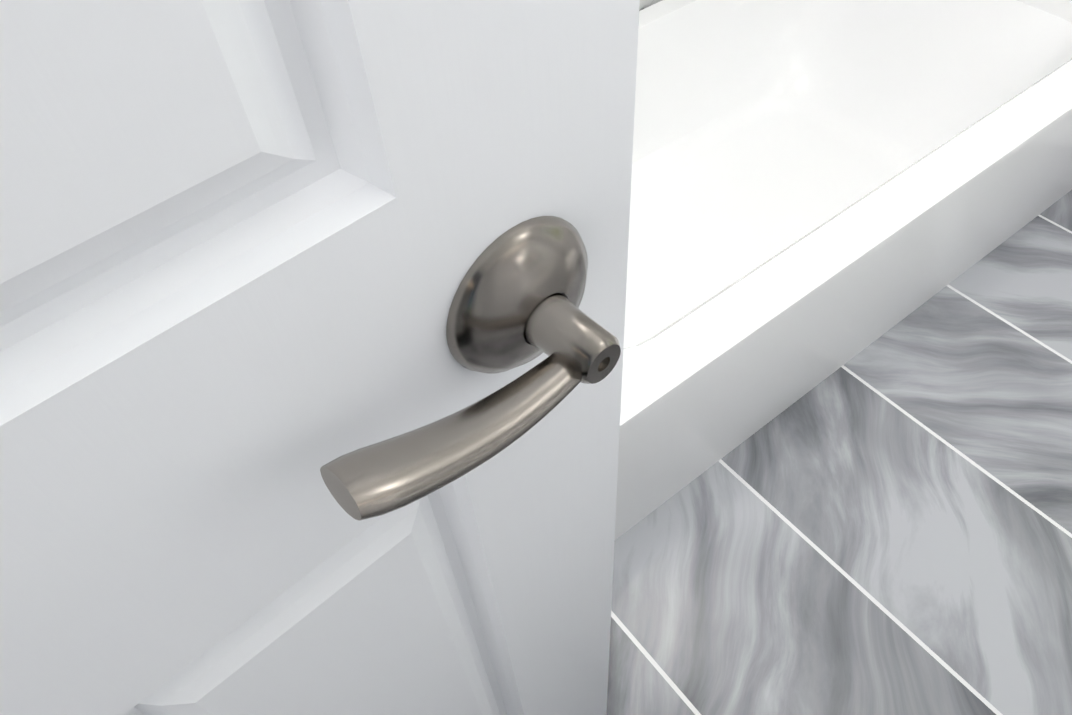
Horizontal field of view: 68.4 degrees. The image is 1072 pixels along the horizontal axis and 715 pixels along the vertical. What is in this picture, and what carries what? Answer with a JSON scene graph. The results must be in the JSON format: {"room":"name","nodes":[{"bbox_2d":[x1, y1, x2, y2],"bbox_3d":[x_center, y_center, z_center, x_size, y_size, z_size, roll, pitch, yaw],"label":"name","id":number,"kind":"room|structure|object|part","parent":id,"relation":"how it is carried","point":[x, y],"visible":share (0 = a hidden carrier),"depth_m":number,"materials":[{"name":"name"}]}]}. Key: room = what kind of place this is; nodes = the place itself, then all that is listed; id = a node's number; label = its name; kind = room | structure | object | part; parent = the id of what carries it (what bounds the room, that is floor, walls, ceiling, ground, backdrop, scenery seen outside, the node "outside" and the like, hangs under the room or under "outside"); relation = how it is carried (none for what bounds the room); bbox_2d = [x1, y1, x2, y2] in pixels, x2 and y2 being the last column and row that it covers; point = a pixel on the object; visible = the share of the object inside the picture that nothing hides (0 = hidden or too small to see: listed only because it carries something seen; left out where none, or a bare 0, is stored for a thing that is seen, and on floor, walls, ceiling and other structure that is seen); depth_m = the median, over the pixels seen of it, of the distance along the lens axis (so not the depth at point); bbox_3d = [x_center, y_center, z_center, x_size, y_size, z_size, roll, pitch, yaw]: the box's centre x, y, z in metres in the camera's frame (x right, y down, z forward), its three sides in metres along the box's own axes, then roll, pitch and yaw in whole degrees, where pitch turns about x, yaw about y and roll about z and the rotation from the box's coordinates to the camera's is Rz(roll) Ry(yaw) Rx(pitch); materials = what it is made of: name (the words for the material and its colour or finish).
{"room":"bathroom","nodes":[
{"label":"bathroom","id":0,"kind":"room"},
{"bbox_2d":[606,190,1071,714],"bbox_3d":[0.468,0.322,1.202,2.700,0.060,2.282,-32,56,-20],"label":"floor","id":1,"kind":"structure","parent":0,"point":[882,525],"depth_m":1.20,"materials":[{"name":"tile"}]},
{"bbox_2d":[615,0,1071,539],"bbox_3d":[0.431,-0.377,1.525,1.507,0.321,0.741,-32,56,-20],"label":"bathtub","id":2,"kind":"object","parent":1,"relation":"on","point":[821,190],"visible":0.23,"depth_m":1.53,"materials":[{"name":"ceramic"}]},
{"bbox_3d":[-0.250,-1.098,0.794,2.700,2.440,0.150,-32,56,-20],"label":"wall","id":3,"kind":"structure","parent":0,"visible":0},
{"bbox_2d":[639,0,661,10],"bbox_3d":[0.131,-1.261,0.898,1.540,2.440,0.010,-32,56,-20],"label":"wall tile","id":4,"kind":"structure","parent":3,"relation":"attached to","point":[644,4],"depth_m":1.61,"materials":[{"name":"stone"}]},
{"bbox_3d":[-0.916,-0.122,0.051,0.150,2.440,0.984,-32,56,-20],"label":"wall","id":5,"kind":"structure","parent":0,"visible":0},
{"bbox_2d":[0,0,639,714],"bbox_3d":[-0.246,0.040,0.131,0.730,2.022,0.035,-36,57,-23],"label":"door","id":6,"kind":"structure","parent":5,"relation":"in","point":[244,244],"depth_m":0.27,"materials":[{"name":"white paint"}]},
{"bbox_2d":[446,216,620,383],"bbox_3d":[0.009,-0.012,0.328,0.077,0.077,0.053,-36,57,-23],"label":"rose","id":7,"kind":"object","parent":6,"relation":"attached to","point":[514,276],"depth_m":0.32,"materials":[{"name":"grey metal"}]},
{"bbox_2d":[320,355,580,520],"bbox_3d":[-0.020,0.022,0.292,0.120,0.032,0.031,-32,56,-20],"label":"lever","id":8,"kind":"object","parent":7,"relation":"attached to","point":[387,475],"visible":0.98,"depth_m":0.28,"materials":[{"name":"grey metal"}]},
{"bbox_3d":[0.015,-0.007,0.324,0.025,0.025,0.036,-36,57,-23],"label":"door handle neck","id":9,"kind":"part","parent":7,"relation":"part of","materials":[{"name":"silver metal"}]}
]}

